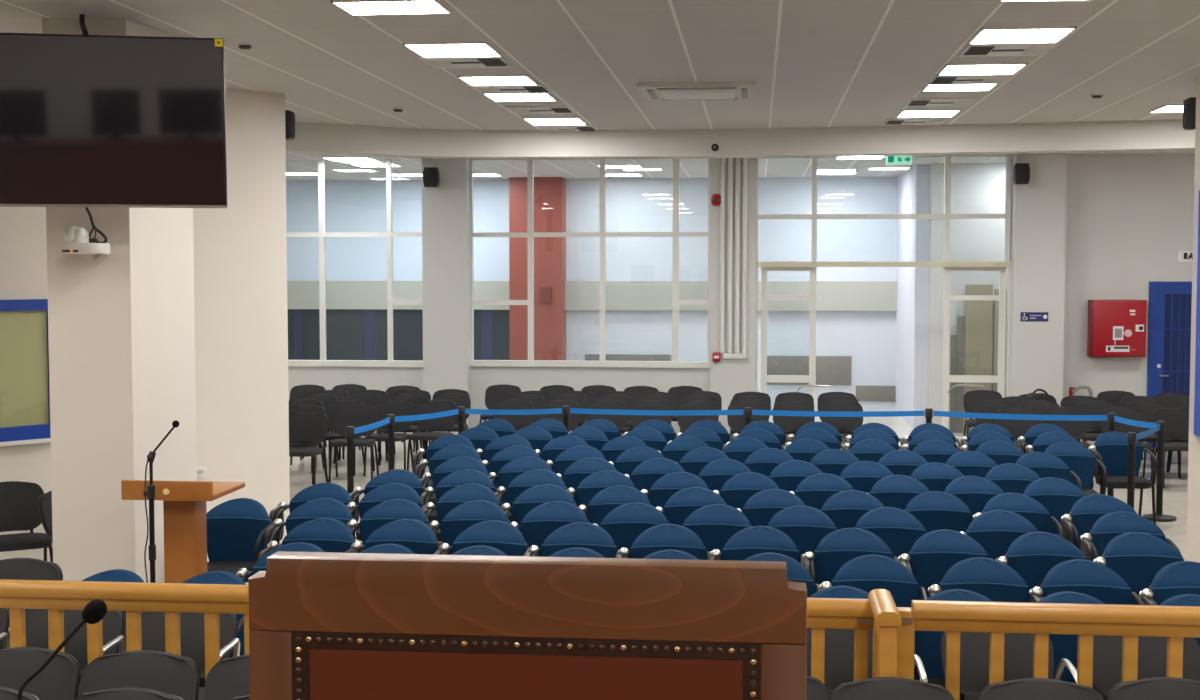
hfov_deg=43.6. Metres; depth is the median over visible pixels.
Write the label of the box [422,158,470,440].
pillar
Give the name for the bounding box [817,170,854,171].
diffuser
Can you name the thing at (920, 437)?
chair
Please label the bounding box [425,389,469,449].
chair
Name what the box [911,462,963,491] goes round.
chair
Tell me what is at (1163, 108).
diffuser
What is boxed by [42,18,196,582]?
pillar
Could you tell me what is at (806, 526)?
chair
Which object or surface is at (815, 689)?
chair
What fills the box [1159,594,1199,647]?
chair
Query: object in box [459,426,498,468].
chair
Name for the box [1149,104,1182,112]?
recessed light
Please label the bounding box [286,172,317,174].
recessed light
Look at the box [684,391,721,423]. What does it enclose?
chair
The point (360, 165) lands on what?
diffuser
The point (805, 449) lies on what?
chair
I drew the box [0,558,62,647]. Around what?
chair
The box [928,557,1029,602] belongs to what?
chair
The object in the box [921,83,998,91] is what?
recessed light
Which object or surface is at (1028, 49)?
grille
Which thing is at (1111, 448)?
chair
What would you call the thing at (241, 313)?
wall
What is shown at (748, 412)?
barrier post
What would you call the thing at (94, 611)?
gooseneck microphone
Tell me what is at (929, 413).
barrier post
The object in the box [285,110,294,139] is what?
wall speaker
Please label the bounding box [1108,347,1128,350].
print
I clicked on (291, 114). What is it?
grille
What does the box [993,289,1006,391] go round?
panel
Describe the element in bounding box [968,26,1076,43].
recessed light
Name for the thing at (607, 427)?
chair
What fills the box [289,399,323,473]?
chair
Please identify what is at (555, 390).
chair
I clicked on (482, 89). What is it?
grille
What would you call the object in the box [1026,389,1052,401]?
bag
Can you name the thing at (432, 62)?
grille
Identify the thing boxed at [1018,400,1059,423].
chair
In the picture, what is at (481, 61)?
grille
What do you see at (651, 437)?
chair
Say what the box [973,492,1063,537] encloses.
chair
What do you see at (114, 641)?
armchair
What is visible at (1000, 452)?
chair
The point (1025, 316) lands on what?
accessibility sign
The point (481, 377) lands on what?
wall
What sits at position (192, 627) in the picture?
armchair
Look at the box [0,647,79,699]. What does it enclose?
chair
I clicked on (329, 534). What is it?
chair
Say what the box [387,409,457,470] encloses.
barrier post
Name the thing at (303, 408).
chair
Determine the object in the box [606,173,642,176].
recessed light
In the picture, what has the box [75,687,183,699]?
chair
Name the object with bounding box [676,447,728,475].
chair
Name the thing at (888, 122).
grille
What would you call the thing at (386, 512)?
chair
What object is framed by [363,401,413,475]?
chair
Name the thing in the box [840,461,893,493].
chair
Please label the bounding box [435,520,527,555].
chair
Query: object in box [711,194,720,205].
fire alarm sounder
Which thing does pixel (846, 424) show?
chair
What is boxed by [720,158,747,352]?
bundle
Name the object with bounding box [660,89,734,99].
grille
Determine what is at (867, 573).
chair
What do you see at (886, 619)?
gate
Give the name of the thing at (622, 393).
chair
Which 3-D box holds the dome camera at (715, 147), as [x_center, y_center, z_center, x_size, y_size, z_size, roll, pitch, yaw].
[1.266,-2.228,16.499,0.120,0.120,0.095,0,3,6]
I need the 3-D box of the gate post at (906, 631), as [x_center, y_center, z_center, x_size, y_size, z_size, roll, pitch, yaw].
[1.271,1.593,6.276,0.072,1.026,0.085,0,3,6]
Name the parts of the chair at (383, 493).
backrest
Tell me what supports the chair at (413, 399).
on the floor
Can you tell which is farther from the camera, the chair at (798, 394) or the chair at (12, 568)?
the chair at (798, 394)
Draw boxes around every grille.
[289,112,294,137]
[423,59,454,66]
[424,168,435,185]
[476,87,502,92]
[477,58,506,65]
[509,109,530,112]
[523,87,547,92]
[540,128,558,130]
[550,108,571,112]
[577,127,594,130]
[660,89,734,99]
[885,120,903,124]
[908,101,929,105]
[924,120,943,123]
[931,77,956,83]
[952,100,974,104]
[963,46,994,54]
[981,77,1007,82]
[1016,164,1028,182]
[1021,45,1054,53]
[1183,99,1188,127]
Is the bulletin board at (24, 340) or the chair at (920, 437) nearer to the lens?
the bulletin board at (24, 340)
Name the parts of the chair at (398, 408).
leg, leg, seat, backrest, leg, leg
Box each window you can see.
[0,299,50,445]
[287,159,422,366]
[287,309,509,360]
[469,158,710,367]
[755,155,1011,396]
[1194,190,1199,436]
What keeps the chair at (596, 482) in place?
on the floor
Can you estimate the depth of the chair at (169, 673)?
6.20 m
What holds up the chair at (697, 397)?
on the floor
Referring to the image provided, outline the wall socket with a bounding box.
[197,466,206,478]
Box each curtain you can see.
[293,310,302,359]
[364,310,375,359]
[481,311,492,359]
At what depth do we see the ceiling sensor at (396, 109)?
14.32 m
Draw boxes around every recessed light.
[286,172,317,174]
[322,157,377,160]
[330,0,451,14]
[349,163,401,166]
[392,173,421,176]
[402,42,502,57]
[457,75,537,85]
[473,173,501,176]
[482,93,556,101]
[523,117,586,125]
[597,165,642,167]
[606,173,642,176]
[817,169,856,171]
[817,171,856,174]
[835,156,884,159]
[896,109,960,117]
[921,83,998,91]
[937,63,1027,75]
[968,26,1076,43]
[999,0,1072,1]
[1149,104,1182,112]
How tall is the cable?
0.375 m
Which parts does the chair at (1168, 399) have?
backrest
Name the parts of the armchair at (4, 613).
armrest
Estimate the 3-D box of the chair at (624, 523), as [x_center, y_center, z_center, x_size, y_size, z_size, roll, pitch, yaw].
[0.204,1.468,9.830,0.566,0.858,0.572,0,3,5]
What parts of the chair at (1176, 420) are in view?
leg, leg, backrest, seat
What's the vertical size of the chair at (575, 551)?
0.858 m
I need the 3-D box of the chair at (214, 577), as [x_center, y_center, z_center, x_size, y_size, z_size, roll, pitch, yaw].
[-2.026,1.594,7.558,0.566,0.858,0.572,0,3,6]
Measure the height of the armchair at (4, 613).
0.842 m
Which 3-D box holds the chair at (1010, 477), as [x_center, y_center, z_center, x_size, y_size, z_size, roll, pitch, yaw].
[3.251,1.357,11.843,0.566,0.858,0.572,0,3,7]
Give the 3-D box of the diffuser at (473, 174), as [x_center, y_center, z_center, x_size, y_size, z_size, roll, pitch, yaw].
[-1.975,-2.881,24.687,0.612,0.006,0.572,0,3,6]
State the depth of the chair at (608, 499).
10.71 m
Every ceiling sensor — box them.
[236,42,253,48]
[392,107,403,111]
[1090,93,1103,97]
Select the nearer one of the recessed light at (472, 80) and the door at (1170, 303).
the recessed light at (472, 80)
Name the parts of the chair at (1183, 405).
leg, backrest, leg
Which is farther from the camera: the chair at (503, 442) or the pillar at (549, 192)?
the pillar at (549, 192)
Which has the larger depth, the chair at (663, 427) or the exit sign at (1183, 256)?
the exit sign at (1183, 256)
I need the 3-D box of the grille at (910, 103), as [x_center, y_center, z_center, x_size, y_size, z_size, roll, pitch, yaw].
[2.937,-2.271,13.809,0.160,0.006,0.380,0,3,6]
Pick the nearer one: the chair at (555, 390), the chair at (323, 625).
the chair at (323, 625)
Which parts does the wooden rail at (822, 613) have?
rail, handrail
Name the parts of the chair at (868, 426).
backrest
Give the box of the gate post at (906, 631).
[897,607,914,678]
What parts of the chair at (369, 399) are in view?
backrest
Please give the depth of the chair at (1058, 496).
11.14 m
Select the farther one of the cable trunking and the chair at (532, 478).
the cable trunking
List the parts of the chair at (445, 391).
backrest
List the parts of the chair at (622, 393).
backrest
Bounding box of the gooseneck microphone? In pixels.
[17,599,106,699]
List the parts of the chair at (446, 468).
armrest, seat, backrest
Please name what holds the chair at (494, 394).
on the floor
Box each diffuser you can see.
[286,173,317,174]
[325,158,375,160]
[353,164,396,166]
[392,174,421,175]
[462,77,535,84]
[473,174,498,175]
[526,119,584,124]
[606,166,640,167]
[606,174,640,175]
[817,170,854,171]
[817,172,855,173]
[837,156,880,158]
[899,111,957,116]
[1154,106,1182,111]
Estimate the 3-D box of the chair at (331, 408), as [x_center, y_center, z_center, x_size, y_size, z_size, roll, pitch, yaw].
[-3.082,1.038,17.810,0.506,0.842,0.576,0,3,7]
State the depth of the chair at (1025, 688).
5.79 m
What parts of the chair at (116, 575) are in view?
backrest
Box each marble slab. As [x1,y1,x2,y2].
[585,354,670,360]
[767,356,851,384]
[856,385,895,400]
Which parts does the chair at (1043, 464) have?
backrest, armrest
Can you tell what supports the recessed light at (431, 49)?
in the ceiling
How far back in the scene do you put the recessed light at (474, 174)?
24.52 m
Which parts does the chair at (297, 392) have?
backrest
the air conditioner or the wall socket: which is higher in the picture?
the air conditioner
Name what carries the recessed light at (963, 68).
in the ceiling
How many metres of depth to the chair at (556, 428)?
15.51 m
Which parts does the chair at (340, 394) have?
backrest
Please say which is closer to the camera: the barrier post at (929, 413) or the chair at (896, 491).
the chair at (896, 491)
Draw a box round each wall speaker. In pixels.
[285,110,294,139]
[423,167,438,186]
[1013,163,1029,183]
[1183,97,1195,129]
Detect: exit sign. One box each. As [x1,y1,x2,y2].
[886,155,911,164]
[1177,251,1192,261]
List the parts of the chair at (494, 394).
seat, backrest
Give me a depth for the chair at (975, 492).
11.22 m
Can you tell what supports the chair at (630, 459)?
on the floor
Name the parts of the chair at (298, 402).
backrest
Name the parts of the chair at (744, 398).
backrest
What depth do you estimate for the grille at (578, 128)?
16.38 m
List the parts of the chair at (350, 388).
backrest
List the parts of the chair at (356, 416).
leg, leg, seat, backrest, leg, leg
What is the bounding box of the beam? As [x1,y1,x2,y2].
[286,119,1194,158]
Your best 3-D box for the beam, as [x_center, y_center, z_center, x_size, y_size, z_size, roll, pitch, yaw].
[0.188,-2.248,15.800,15.758,0.296,2.494,0,3,-1]
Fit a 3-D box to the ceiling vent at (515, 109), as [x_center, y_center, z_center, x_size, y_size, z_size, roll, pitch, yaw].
[-0.570,-2.315,14.480,0.600,0.018,0.600,0,3,6]
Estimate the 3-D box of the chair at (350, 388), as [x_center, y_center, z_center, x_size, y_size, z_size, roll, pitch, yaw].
[-3.433,0.901,20.286,0.506,0.842,0.576,0,3,3]
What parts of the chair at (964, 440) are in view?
backrest, armrest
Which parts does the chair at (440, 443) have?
armrest, seat, backrest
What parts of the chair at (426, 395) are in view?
backrest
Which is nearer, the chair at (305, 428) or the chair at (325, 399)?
the chair at (305, 428)
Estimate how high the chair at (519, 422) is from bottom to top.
0.842 m
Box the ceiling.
[0,0,1199,179]
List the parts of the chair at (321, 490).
armrest, backrest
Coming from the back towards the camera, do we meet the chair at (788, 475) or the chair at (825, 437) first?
the chair at (825, 437)
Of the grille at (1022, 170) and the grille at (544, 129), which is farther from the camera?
the grille at (1022, 170)
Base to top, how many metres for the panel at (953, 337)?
1.448 m
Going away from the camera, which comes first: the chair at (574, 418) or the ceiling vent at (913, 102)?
the ceiling vent at (913, 102)
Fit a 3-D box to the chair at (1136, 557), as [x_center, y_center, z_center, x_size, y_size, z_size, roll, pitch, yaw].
[3.150,1.531,8.700,0.566,0.858,0.572,0,3,5]
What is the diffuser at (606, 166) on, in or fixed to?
attached to the recessed light at (607, 166)
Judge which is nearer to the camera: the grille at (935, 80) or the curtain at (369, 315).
the grille at (935, 80)
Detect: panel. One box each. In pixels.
[950,335,956,432]
[956,316,964,432]
[964,284,992,432]
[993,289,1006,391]
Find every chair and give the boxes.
[0,481,52,561]
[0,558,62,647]
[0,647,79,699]
[0,686,39,699]
[25,569,144,683]
[37,490,52,545]
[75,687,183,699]
[79,650,199,699]
[141,571,245,686]
[203,654,249,699]
[206,498,272,582]
[231,695,249,699]
[236,542,323,580]
[248,551,806,699]
[258,518,355,559]
[264,498,355,548]
[269,483,354,540]
[289,385,326,446]
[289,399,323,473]
[289,405,326,483]
[289,412,328,484]
[290,394,339,464]
[302,390,348,458]
[315,400,363,475]
[325,384,366,449]
[328,405,378,482]
[333,393,381,463]
[342,390,388,457]
[344,519,439,553]
[347,483,424,552]
[347,499,429,549]
[349,469,425,540]
[360,543,414,553]
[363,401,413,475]
[377,385,421,451]
[378,394,424,465]
[387,389,430,453]
[407,400,456,470]
[413,434,475,488]
[414,444,481,504]
[420,456,488,522]
[421,469,497,541]
[423,483,500,544]
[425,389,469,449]
[425,393,470,459]
[429,500,510,554]
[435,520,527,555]
[452,545,506,555]
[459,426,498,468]
[476,419,515,436]
[476,435,532,473]
[479,384,520,423]
[482,445,540,504]
[488,456,551,522]
[493,400,534,429]
[495,469,567,521]
[501,484,576,530]
[508,395,545,430]
[510,501,588,556]
[512,426,552,458]
[517,391,552,401]
[526,522,618,557]
[528,419,568,438]
[535,435,588,472]
[539,400,579,430]
[540,385,574,396]
[547,445,604,475]
[549,547,604,557]
[550,395,587,431]
[557,457,616,506]
[560,391,594,425]
[566,427,608,450]
[567,470,634,519]
[569,419,622,440]
[579,485,651,526]
[581,385,615,419]
[586,400,627,433]
[595,395,632,432]
[595,502,668,557]
[598,391,635,429]
[600,436,646,462]
[610,446,663,475]
[617,524,710,559]
[623,420,676,442]
[624,386,657,397]
[624,427,666,452]
[624,458,684,499]
[630,401,670,427]
[632,391,673,429]
[636,395,674,420]
[641,472,707,508]
[643,549,698,559]
[656,487,726,525]
[657,436,708,463]
[667,427,724,450]
[668,386,702,420]
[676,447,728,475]
[677,401,718,431]
[677,420,731,444]
[679,395,718,432]
[682,504,751,559]
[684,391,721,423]
[698,459,750,491]
[710,526,804,567]
[714,472,778,509]
[722,437,767,463]
[725,428,784,450]
[727,401,768,440]
[730,396,769,433]
[732,392,770,409]
[732,421,787,448]
[736,489,804,526]
[744,448,793,476]
[744,552,820,597]
[767,505,837,573]
[769,460,821,491]
[773,401,814,439]
[774,396,813,433]
[775,392,813,401]
[784,438,829,462]
[785,428,843,449]
[788,422,844,444]
[789,473,853,509]
[802,528,898,592]
[806,676,830,699]
[809,585,868,695]
[810,449,858,476]
[818,392,855,410]
[819,396,858,433]
[819,554,927,679]
[820,490,883,529]
[821,401,862,441]
[830,677,954,699]
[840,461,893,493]
[843,429,902,451]
[845,422,903,445]
[849,439,895,462]
[854,507,925,557]
[869,475,929,509]
[878,450,927,476]
[898,529,991,599]
[901,430,961,451]
[902,423,960,447]
[904,491,972,532]
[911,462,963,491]
[912,440,959,463]
[914,589,992,699]
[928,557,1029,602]
[945,451,997,477]
[945,476,1003,520]
[960,423,1021,449]
[961,431,1024,454]
[961,510,1037,559]
[963,390,1001,435]
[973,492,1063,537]
[975,400,1016,424]
[975,440,1023,464]
[978,678,1103,699]
[985,463,1039,493]
[995,408,1039,446]
[996,532,1085,602]
[999,396,1034,407]
[1016,452,1081,489]
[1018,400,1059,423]
[1018,424,1069,453]
[1020,394,1056,402]
[1023,477,1085,535]
[1025,431,1080,453]
[1029,559,1144,604]
[1037,591,1104,699]
[1041,407,1093,486]
[1044,441,1106,495]
[1060,396,1101,432]
[1061,494,1136,550]
[1076,401,1117,441]
[1080,511,1180,560]
[1088,431,1156,523]
[1093,532,1183,604]
[1097,390,1142,459]
[1100,407,1153,484]
[1107,677,1199,699]
[1119,396,1170,468]
[1127,401,1178,476]
[1139,561,1199,605]
[1150,408,1188,487]
[1152,393,1189,453]
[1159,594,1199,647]
[1168,402,1188,477]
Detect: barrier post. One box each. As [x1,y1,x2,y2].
[346,417,389,530]
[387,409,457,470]
[457,406,561,434]
[562,406,743,431]
[744,407,924,425]
[925,408,1106,422]
[1107,413,1156,496]
[1127,432,1136,508]
[1137,421,1175,521]
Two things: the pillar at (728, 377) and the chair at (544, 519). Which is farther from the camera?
the pillar at (728, 377)
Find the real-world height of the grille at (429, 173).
0.243 m
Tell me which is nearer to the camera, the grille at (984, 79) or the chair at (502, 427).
the grille at (984, 79)
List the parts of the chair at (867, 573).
backrest, armrest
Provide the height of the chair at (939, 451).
0.858 m
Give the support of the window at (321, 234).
in the wall at (481, 377)
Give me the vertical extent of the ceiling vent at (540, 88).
0.018 m
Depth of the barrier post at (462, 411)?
16.07 m
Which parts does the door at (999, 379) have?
handle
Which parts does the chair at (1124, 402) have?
backrest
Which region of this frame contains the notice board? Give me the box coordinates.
[539,287,551,302]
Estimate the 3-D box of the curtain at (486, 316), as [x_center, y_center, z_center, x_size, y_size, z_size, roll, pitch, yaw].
[-1.963,0.110,26.131,0.194,1.593,0.030,0,3,6]
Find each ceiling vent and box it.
[418,56,511,67]
[473,84,551,93]
[505,106,574,113]
[537,125,597,130]
[883,118,946,124]
[905,97,978,106]
[927,75,1011,84]
[959,42,1059,56]
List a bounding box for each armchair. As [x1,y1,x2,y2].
[0,608,9,648]
[25,609,125,696]
[141,612,239,699]
[806,628,927,691]
[940,631,1076,699]
[1092,635,1199,699]
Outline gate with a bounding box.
[858,589,901,677]
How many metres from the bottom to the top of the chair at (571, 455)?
0.858 m
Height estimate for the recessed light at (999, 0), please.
0.014 m
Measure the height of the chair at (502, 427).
0.858 m
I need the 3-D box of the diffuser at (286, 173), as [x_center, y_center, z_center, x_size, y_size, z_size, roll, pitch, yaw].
[-4.859,-2.860,24.293,0.612,0.006,0.572,0,3,6]
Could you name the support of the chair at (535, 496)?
on the floor
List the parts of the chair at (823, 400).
backrest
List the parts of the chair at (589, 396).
backrest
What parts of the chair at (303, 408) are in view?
seat, backrest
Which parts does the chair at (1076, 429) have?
backrest, seat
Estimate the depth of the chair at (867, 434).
14.46 m
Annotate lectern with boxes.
[121,480,244,582]
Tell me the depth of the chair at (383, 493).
10.83 m
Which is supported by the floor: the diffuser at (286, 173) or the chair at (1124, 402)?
the chair at (1124, 402)
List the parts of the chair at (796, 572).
armrest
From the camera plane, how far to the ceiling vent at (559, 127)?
16.29 m
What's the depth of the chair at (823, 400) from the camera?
18.61 m
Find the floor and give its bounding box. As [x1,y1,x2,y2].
[8,410,1187,630]
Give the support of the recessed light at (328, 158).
in the ceiling
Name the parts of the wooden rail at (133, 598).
rail, handrail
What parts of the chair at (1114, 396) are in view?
backrest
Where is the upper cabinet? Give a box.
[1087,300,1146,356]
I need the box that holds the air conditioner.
[637,82,755,99]
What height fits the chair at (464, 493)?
0.858 m
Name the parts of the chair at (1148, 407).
backrest, seat, leg, leg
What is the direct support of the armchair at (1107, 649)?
on the floor
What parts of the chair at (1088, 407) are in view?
seat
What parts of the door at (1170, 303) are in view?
panel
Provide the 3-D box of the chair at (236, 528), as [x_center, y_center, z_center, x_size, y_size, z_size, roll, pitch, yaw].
[-2.479,1.458,10.024,0.566,0.858,0.572,0,3,4]
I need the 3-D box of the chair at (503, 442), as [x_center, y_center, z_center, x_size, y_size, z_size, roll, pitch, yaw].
[-0.879,1.244,13.880,0.566,0.858,0.572,0,3,7]
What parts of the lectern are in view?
post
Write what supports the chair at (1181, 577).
on the floor
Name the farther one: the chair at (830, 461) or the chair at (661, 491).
the chair at (830, 461)
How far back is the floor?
17.57 m
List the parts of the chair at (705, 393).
backrest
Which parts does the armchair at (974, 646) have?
armrest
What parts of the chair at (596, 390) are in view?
backrest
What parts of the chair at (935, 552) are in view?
armrest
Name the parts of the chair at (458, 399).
seat, backrest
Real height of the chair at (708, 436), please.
0.858 m
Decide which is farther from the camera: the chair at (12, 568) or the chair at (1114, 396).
the chair at (1114, 396)
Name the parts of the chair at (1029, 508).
backrest, armrest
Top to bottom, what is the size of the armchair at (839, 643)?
0.842 m
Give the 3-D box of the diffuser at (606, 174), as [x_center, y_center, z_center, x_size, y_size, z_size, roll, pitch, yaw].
[0.362,-2.881,24.687,0.612,0.006,0.572,0,3,6]
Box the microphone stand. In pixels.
[143,420,178,582]
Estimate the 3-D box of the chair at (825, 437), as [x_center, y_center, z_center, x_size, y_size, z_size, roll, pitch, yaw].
[2.065,1.213,14.445,0.566,0.858,0.572,0,3,4]
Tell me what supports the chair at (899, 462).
on the floor
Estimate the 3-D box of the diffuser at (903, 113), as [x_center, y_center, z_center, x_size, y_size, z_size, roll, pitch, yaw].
[3.239,-2.335,14.821,0.530,0.006,0.620,0,3,6]
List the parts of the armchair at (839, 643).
backrest, armrest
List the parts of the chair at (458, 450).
armrest, seat, backrest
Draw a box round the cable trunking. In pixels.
[723,353,746,358]
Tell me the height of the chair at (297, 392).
0.842 m
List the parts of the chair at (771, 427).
backrest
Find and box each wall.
[0,88,289,561]
[286,177,897,410]
[288,366,709,437]
[895,165,929,428]
[927,163,1007,429]
[1063,154,1194,444]
[1186,77,1199,562]
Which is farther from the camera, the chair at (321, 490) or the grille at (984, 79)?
the grille at (984, 79)
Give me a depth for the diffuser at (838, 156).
20.91 m
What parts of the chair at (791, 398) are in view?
backrest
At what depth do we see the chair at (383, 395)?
19.53 m
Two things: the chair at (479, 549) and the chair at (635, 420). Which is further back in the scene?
the chair at (635, 420)
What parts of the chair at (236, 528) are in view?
seat, armrest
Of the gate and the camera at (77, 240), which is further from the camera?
the camera at (77, 240)
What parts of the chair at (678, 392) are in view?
backrest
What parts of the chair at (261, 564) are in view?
armrest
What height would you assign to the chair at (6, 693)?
0.842 m
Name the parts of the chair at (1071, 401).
backrest, seat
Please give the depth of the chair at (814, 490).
11.36 m
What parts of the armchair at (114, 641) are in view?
backrest, armrest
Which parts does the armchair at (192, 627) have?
backrest, seat, armrest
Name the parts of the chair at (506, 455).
backrest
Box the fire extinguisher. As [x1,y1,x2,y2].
[1067,385,1092,396]
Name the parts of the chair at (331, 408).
leg, seat, backrest, leg, leg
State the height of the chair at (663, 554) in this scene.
0.858 m
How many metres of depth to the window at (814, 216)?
20.49 m
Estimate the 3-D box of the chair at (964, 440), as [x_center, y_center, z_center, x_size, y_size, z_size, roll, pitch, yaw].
[3.868,1.187,14.912,0.566,0.858,0.572,0,3,6]
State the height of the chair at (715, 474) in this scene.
0.858 m
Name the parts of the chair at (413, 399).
leg, leg, seat, backrest, leg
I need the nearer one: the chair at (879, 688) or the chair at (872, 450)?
the chair at (879, 688)
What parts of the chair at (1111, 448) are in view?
armrest, backrest, seat, leg, armrest, leg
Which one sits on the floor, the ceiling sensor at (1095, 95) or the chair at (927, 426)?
the chair at (927, 426)
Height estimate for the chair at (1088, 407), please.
0.842 m
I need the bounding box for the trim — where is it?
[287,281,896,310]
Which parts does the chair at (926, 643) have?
armrest, seat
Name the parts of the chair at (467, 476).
armrest, seat, backrest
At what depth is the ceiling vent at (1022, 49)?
10.41 m
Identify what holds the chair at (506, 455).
on the floor
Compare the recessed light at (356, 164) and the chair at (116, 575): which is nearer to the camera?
the chair at (116, 575)
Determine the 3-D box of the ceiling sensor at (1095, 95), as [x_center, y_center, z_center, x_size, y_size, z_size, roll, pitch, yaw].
[4.373,-2.235,13.200,0.120,0.036,0.120,0,3,6]
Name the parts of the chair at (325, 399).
backrest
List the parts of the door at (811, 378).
handle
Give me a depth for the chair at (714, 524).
9.86 m
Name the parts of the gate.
hinge plate, gate rail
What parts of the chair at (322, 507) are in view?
armrest, backrest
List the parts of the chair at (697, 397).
backrest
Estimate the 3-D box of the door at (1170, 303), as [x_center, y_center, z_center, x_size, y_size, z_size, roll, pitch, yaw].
[7.866,0.203,20.283,0.876,2.254,0.102,0,3,6]
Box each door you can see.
[761,267,831,442]
[942,267,1005,444]
[1147,282,1191,447]
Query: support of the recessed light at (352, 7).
in the ceiling
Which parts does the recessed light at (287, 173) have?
frame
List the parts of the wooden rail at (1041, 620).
handrail, rail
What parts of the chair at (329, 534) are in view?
backrest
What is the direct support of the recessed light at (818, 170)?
in the ceiling
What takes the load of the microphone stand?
on the floor
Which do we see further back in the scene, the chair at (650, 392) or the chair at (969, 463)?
the chair at (650, 392)
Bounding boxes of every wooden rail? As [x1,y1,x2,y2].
[0,579,249,679]
[807,598,873,683]
[911,600,1199,699]
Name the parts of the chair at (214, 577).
seat, backrest, armrest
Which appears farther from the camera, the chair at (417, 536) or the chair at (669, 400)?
the chair at (669, 400)
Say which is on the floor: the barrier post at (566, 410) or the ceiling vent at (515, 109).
the barrier post at (566, 410)
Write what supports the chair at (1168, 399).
on the floor
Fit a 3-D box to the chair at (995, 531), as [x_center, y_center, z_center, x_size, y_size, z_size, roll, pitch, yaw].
[2.545,1.485,9.522,0.566,0.858,0.572,0,3,7]
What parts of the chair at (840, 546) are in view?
armrest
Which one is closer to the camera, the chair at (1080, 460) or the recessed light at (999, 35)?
the recessed light at (999, 35)
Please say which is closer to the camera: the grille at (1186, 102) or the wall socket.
the grille at (1186, 102)
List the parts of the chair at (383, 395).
backrest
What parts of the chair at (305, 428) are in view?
seat, backrest, leg, leg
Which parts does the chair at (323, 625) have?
leather panel, panel trim, rail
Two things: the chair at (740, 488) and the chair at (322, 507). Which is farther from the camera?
the chair at (740, 488)
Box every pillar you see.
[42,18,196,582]
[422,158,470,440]
[509,177,565,359]
[710,158,755,433]
[1009,153,1066,442]
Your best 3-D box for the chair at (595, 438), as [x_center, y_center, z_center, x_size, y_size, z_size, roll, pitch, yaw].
[-0.168,1.205,14.582,0.566,0.858,0.572,0,3,5]
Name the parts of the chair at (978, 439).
backrest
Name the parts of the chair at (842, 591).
backrest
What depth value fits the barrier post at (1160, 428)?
14.53 m
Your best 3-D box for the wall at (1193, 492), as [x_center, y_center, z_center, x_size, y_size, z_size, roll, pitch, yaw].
[7.027,-0.193,11.895,4.513,3.970,0.254,1,3,9]
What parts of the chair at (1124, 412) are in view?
backrest, leg, seat, leg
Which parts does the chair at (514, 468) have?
seat, backrest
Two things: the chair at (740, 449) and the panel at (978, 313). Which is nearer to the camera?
the chair at (740, 449)
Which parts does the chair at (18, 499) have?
backrest, seat, leg, leg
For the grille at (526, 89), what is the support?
attached to the ceiling vent at (540, 88)
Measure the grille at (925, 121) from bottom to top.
0.006 m
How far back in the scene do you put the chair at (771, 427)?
15.31 m
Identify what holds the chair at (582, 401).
on the floor
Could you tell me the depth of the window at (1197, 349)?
12.07 m
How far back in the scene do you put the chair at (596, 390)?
20.30 m
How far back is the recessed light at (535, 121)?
15.59 m
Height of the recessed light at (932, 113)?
0.014 m
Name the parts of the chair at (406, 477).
armrest, seat, backrest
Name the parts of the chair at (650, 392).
backrest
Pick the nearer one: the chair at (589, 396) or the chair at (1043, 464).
the chair at (1043, 464)
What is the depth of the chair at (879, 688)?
5.80 m
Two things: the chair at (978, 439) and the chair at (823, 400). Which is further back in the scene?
the chair at (823, 400)
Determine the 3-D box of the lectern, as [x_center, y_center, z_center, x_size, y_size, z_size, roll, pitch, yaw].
[-2.437,1.347,8.828,0.533,1.235,0.572,0,3,6]
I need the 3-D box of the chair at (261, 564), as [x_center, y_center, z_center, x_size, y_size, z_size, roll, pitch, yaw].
[-1.761,1.549,8.378,0.566,0.858,0.572,0,3,4]
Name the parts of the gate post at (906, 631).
hinge plate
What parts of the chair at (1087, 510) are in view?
armrest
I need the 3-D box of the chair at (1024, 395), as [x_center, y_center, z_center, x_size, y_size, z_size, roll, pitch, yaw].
[5.498,0.985,18.779,0.506,0.842,0.576,0,3,6]
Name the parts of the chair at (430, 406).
leg, seat, backrest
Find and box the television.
[0,33,227,207]
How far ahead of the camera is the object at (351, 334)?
26.32 m
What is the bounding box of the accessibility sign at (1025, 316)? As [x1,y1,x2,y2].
[1020,312,1047,320]
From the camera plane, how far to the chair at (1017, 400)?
18.53 m
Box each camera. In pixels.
[62,207,109,264]
[710,142,720,152]
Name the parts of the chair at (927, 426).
backrest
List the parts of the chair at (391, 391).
backrest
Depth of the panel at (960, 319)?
22.14 m
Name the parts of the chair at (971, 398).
seat, backrest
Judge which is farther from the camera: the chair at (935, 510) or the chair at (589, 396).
the chair at (589, 396)
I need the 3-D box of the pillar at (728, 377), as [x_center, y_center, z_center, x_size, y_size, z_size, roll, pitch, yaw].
[1.848,-0.687,20.840,0.622,3.970,0.250,0,3,6]

